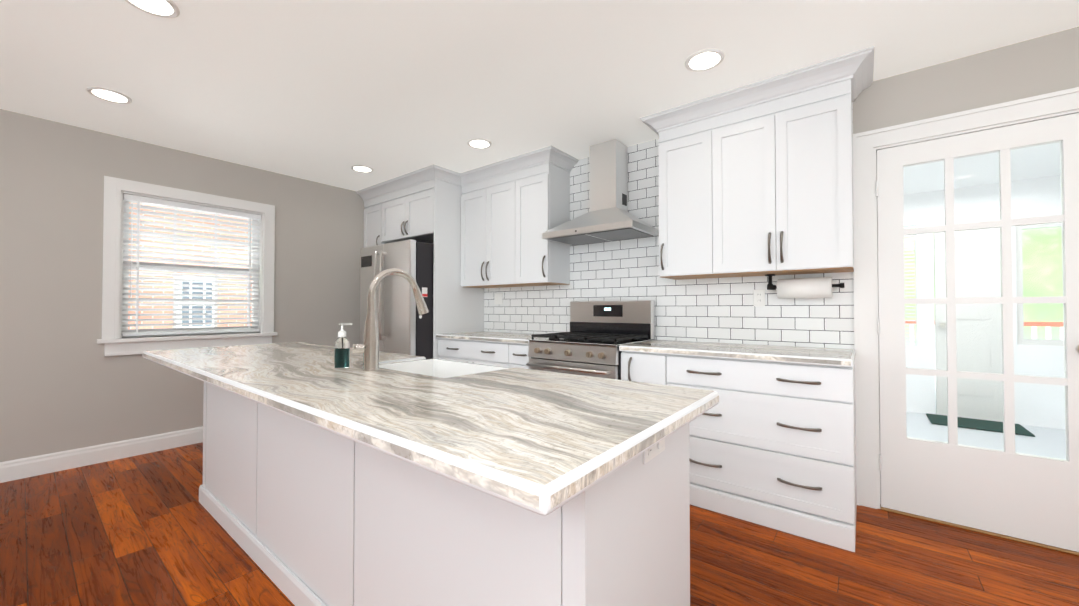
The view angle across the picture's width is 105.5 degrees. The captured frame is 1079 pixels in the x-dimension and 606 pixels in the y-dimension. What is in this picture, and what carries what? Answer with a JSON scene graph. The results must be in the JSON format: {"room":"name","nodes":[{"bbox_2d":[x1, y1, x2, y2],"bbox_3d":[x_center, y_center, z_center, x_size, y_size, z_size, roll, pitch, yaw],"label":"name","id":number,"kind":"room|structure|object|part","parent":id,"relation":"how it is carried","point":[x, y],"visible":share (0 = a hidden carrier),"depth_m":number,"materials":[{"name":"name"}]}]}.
{"room":"kitchen","nodes":[
{"label":"kitchen","id":0,"kind":"room"},
{"bbox_2d":[0,109,364,461],"bbox_3d":[-3.597,-0.050,2.879,0.150,2.500,6.150,-1,-1,38],"label":"wall","id":1,"kind":"structure","parent":0,"point":[66,384],"depth_m":3.07,"materials":[{"name":"beige paint"}]},
{"bbox_2d":[0,426,202,482],"bbox_3d":[-3.682,1.129,2.621,0.015,0.134,5.308,-1,-1,38],"label":"baseboard","id":2,"kind":"structure","parent":1,"relation":"attached to","point":[17,469],"depth_m":3.06,"materials":[{"name":"white paint"}]},
{"bbox_2d":[97,176,277,355],"bbox_3d":[-3.003,-0.275,3.598,0.195,1.370,1.200,-1,-1,38],"label":"window","id":3,"kind":"structure","parent":1,"relation":"in","point":[112,340],"depth_m":3.43,"materials":[{"name":"white paint"}]},
{"bbox_3d":[-3.036,-0.287,3.625,0.060,1.135,0.940,-1,-1,38],"label":"window sashes","id":4,"kind":"part","parent":3,"relation":"part of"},
{"bbox_2d":[122,194,260,335],"bbox_3d":[-2.985,-0.293,3.584,0.058,1.117,0.932,-1,-1,38],"label":"window blinds","id":5,"kind":"object","parent":3,"relation":"attached to","point":[172,204],"visible":0.98,"depth_m":3.52,"materials":[{"name":"white plastic"}]},
{"bbox_2d":[0,389,1078,605],"bbox_3d":[1.304,1.235,3.257,7.350,0.060,12.850,-1,-1,38],"label":"floor","id":6,"kind":"structure","parent":0,"point":[147,529],"depth_m":1.93,"materials":[{"name":"brown wood"}]},
{"bbox_2d":[363,195,386,247],"bbox_3d":[-1.684,0.026,4.866,0.382,2.404,0.652,-1,-1,38],"label":"tall cabinet","id":7,"kind":"object","parent":6,"relation":"on","point":[373,211],"depth_m":4.63,"materials":[{"name":"white paint"}]},
{"bbox_2d":[360,239,433,358],"bbox_3d":[-1.282,0.322,4.319,0.892,1.797,0.952,-1,-1,38],"label":"refrigerator","id":8,"kind":"object","parent":6,"relation":"on","point":[405,327],"visible":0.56,"depth_m":3.89,"materials":[{"name":"silver metal"}]},
{"bbox_2d":[142,342,718,605],"bbox_3d":[-0.854,0.725,1.783,2.900,0.918,0.888,-1,-1,38],"label":"kitchen island","id":9,"kind":"object","parent":6,"relation":"on","point":[396,479],"visible":1,"depth_m":1.12,"materials":[{"name":"white paint"}]},
{"bbox_2d":[334,323,352,368],"bbox_3d":[-0.805,0.173,1.684,0.056,0.183,0.068,-1,-1,38],"label":"soap dispenser","id":10,"kind":"object","parent":9,"relation":"on","point":[342,352],"visible":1,"depth_m":1.66,"materials":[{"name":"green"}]},
{"bbox_2d":[353,268,428,370],"bbox_3d":[-0.608,0.060,1.681,0.106,0.408,0.364,-1,-1,38],"label":"faucet","id":11,"kind":"object","parent":9,"relation":"on","point":[368,348],"visible":1,"depth_m":1.60,"materials":[{"name":"silver metal"}]},
{"bbox_2d":[436,331,543,368],"bbox_3d":[-0.342,0.754,3.786,1.166,0.918,0.648,-1,-1,38],"label":"base cabinet","id":12,"kind":"object","parent":6,"relation":"on","point":[506,349],"visible":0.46,"depth_m":3.56,"materials":[{"name":"white paint"}]},
{"bbox_2d":[526,300,653,379],"bbox_3d":[0.387,0.591,3.154,0.752,1.225,0.705,-1,-1,38],"label":"range","id":13,"kind":"object","parent":6,"relation":"on","point":[594,338],"visible":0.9,"depth_m":3.10,"materials":[{"name":"silver metal"}]},
{"bbox_2d":[619,340,856,551],"bbox_3d":[1.200,0.736,2.569,1.235,0.918,0.648,-1,-1,38],"label":"base cabinet","id":14,"kind":"object","parent":6,"relation":"on","point":[772,438],"visible":0.9,"depth_m":2.19,"materials":[{"name":"white paint"}]},
{"bbox_2d":[905,320,1063,388],"bbox_3d":[6.476,0.687,5.456,4.550,1.100,0.100,-1,-1,38],"label":"deck railing","id":15,"kind":"object","parent":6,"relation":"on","point":[1044,324],"depth_m":5.36,"materials":[{"name":"white"}]},
{"bbox_2d":[0,0,1078,190],"bbox_3d":[-1.060,-1.378,0.989,6.500,0.100,6.300,-1,-1,38],"label":"ceiling","id":16,"kind":"structure","parent":0,"point":[329,92],"depth_m":2.23,"materials":[{"name":"paint"}]},
{"bbox_2d":[86,87,131,103],"bbox_3d":[-2.698,-1.300,2.576,0.200,0.009,0.200,-1,-1,38],"label":"recessed light","id":17,"kind":"object","parent":16,"relation":"in","point":[109,95],"visible":0.96,"depth_m":2.57,"materials":[{"name":"white paint"}]},
{"bbox_2d":[124,0,179,17],"bbox_3d":[-1.702,-1.312,1.788,0.200,0.009,0.200,-1,-1,38],"label":"recessed light","id":18,"kind":"object","parent":16,"relation":"in","point":[164,8],"visible":1,"depth_m":1.82,"materials":[{"name":"white paint"}]},
{"bbox_2d":[351,165,373,172],"bbox_3d":[-1.696,-1.281,3.925,0.200,0.009,0.200,-1,-1,38],"label":"recessed light","id":19,"kind":"object","parent":16,"relation":"in","point":[362,168],"visible":0.96,"depth_m":3.90,"materials":[{"name":"white paint"}]},
{"bbox_2d":[467,138,491,148],"bbox_3d":[-0.486,-1.289,3.326,0.200,0.009,0.200,-1,-1,38],"label":"recessed light","id":20,"kind":"object","parent":16,"relation":"in","point":[477,143],"visible":1,"depth_m":3.31,"materials":[{"name":"white paint"}]},
{"bbox_2d":[685,49,724,71],"bbox_3d":[0.890,-1.306,2.213,0.200,0.009,0.200,-1,-1,38],"label":"recessed light","id":21,"kind":"object","parent":16,"relation":"in","point":[704,60],"visible":1,"depth_m":2.21,"materials":[{"name":"white paint"}]},
{"bbox_2d":[853,27,1078,133],"bbox_3d":[0.847,-0.043,3.382,6.500,2.500,0.150,-1,-1,38],"label":"wall","id":22,"kind":"structure","parent":0,"point":[1046,64],"depth_m":2.16,"materials":[{"name":"beige paint"}]},
{"bbox_2d":[379,179,461,250],"bbox_3d":[-1.174,-0.925,4.477,0.918,0.514,0.652,-1,-1,38],"label":"upper cabinet","id":23,"kind":"object","parent":22,"relation":"attached to","point":[428,211],"depth_m":4.11,"materials":[{"name":"white paint"}]},
{"bbox_2d":[356,145,578,200],"bbox_3d":[-0.868,-1.233,4.180,2.535,0.092,0.746,-1,-1,38],"label":"crown molding","id":24,"kind":"structure","parent":22,"relation":"attached to","point":[551,154],"depth_m":3.91,"materials":[{"name":"white paint"}]},
{"bbox_2d":[461,163,569,287],"bbox_3d":[-0.276,-0.677,3.934,1.114,1.025,0.368,-1,-1,38],"label":"upper cabinet","id":25,"kind":"object","parent":22,"relation":"attached to","point":[508,220],"visible":1,"depth_m":3.72,"materials":[{"name":"white paint"}]},
{"bbox_2d":[542,139,657,244],"bbox_3d":[0.473,-0.906,3.285,0.800,0.772,0.461,-1,-1,38],"label":"range hood","id":26,"kind":"object","parent":22,"relation":"attached to","point":[608,217],"visible":1,"depth_m":3.26,"materials":[{"name":"silver metal"}]},
{"bbox_2d":[484,102,853,348],"bbox_3d":[0.648,-0.481,3.445,3.166,1.619,0.008,-1,-1,38],"label":"tile backsplash","id":27,"kind":"structure","parent":22,"relation":"attached to","point":[720,310],"depth_m":3.23,"materials":[{"name":"white tile"}]},
{"bbox_2d":[494,293,502,303],"bbox_3d":[-0.429,-0.042,4.279,0.115,0.115,0.009,-1,-1,38],"label":"light switch","id":28,"kind":"object","parent":27,"relation":"attached to","point":[498,298],"visible":1,"depth_m":4.28,"materials":[{"name":"white plastic"}]},
{"bbox_2d":[753,289,764,305],"bbox_3d":[1.483,-0.034,2.768,0.070,0.115,0.008,-1,-1,38],"label":"outlet","id":29,"kind":"object","parent":27,"relation":"attached to","point":[758,297],"visible":1,"depth_m":2.77,"materials":[{"name":"white plastic"}]},
{"bbox_2d":[658,79,853,279],"bbox_3d":[1.346,-0.696,2.652,1.080,1.025,0.368,-1,-1,38],"label":"upper cabinet","id":30,"kind":"object","parent":22,"relation":"attached to","point":[764,189],"visible":1,"depth_m":2.48,"materials":[{"name":"white paint"}]},
{"bbox_2d":[765,274,844,297],"bbox_3d":[1.631,-0.108,2.541,0.415,0.155,0.124,-1,-1,38],"label":"paper towel holder","id":31,"kind":"object","parent":30,"relation":"attached to","point":[820,287],"visible":1,"depth_m":2.50,"materials":[{"name":"white paper"}]},
{"bbox_2d":[640,46,874,134],"bbox_3d":[1.334,-1.255,2.646,1.276,0.092,0.423,-1,-1,38],"label":"crown molding","id":32,"kind":"structure","parent":22,"relation":"attached to","point":[856,68],"depth_m":2.41,"materials":[{"name":"white paint"}]},
{"bbox_2d":[853,87,1078,554],"bbox_3d":[2.333,0.088,2.188,1.036,2.203,0.178,-1,-1,38],"label":"door frame","id":33,"kind":"structure","parent":22,"relation":"attached to","point":[867,145],"depth_m":2.39,"materials":[{"name":"white paint"}]},
{"bbox_2d":[874,113,1078,551],"bbox_3d":[2.280,0.138,2.131,0.821,2.076,0.117,-1,-1,38],"label":"back door","id":34,"kind":"structure","parent":22,"relation":"in","point":[1007,490],"depth_m":2.14,"materials":[{"name":"white paint"}]},
{"bbox_2d":[903,142,1060,194],"bbox_3d":[3.408,-1.292,3.416,4.200,0.100,3.050,-1,-1,38],"label":"ceiling","id":35,"kind":"structure","parent":0,"point":[1017,173],"depth_m":3.80,"materials":[{"name":"white"}]},
{"bbox_2d":[903,175,1064,436],"bbox_3d":[4.168,-0.004,4.359,4.000,2.450,0.600,-1,-1,38],"label":"wall","id":36,"kind":"structure","parent":0,"point":[1033,369],"depth_m":4.28,"materials":[{"name":"white"}]},
{"label":"outside","id":37,"kind":"structure","parent":0,"visible":0},
{"bbox_2d":[128,203,251,328],"bbox_3d":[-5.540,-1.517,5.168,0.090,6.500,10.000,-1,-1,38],"label":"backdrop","id":38,"kind":"structure","parent":37,"point":[154,322],"depth_m":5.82,"materials":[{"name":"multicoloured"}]},
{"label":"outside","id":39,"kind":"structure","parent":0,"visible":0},
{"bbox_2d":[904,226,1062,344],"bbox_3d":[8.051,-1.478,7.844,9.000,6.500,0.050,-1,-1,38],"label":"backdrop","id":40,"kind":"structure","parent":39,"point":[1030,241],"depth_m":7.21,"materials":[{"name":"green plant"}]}
]}

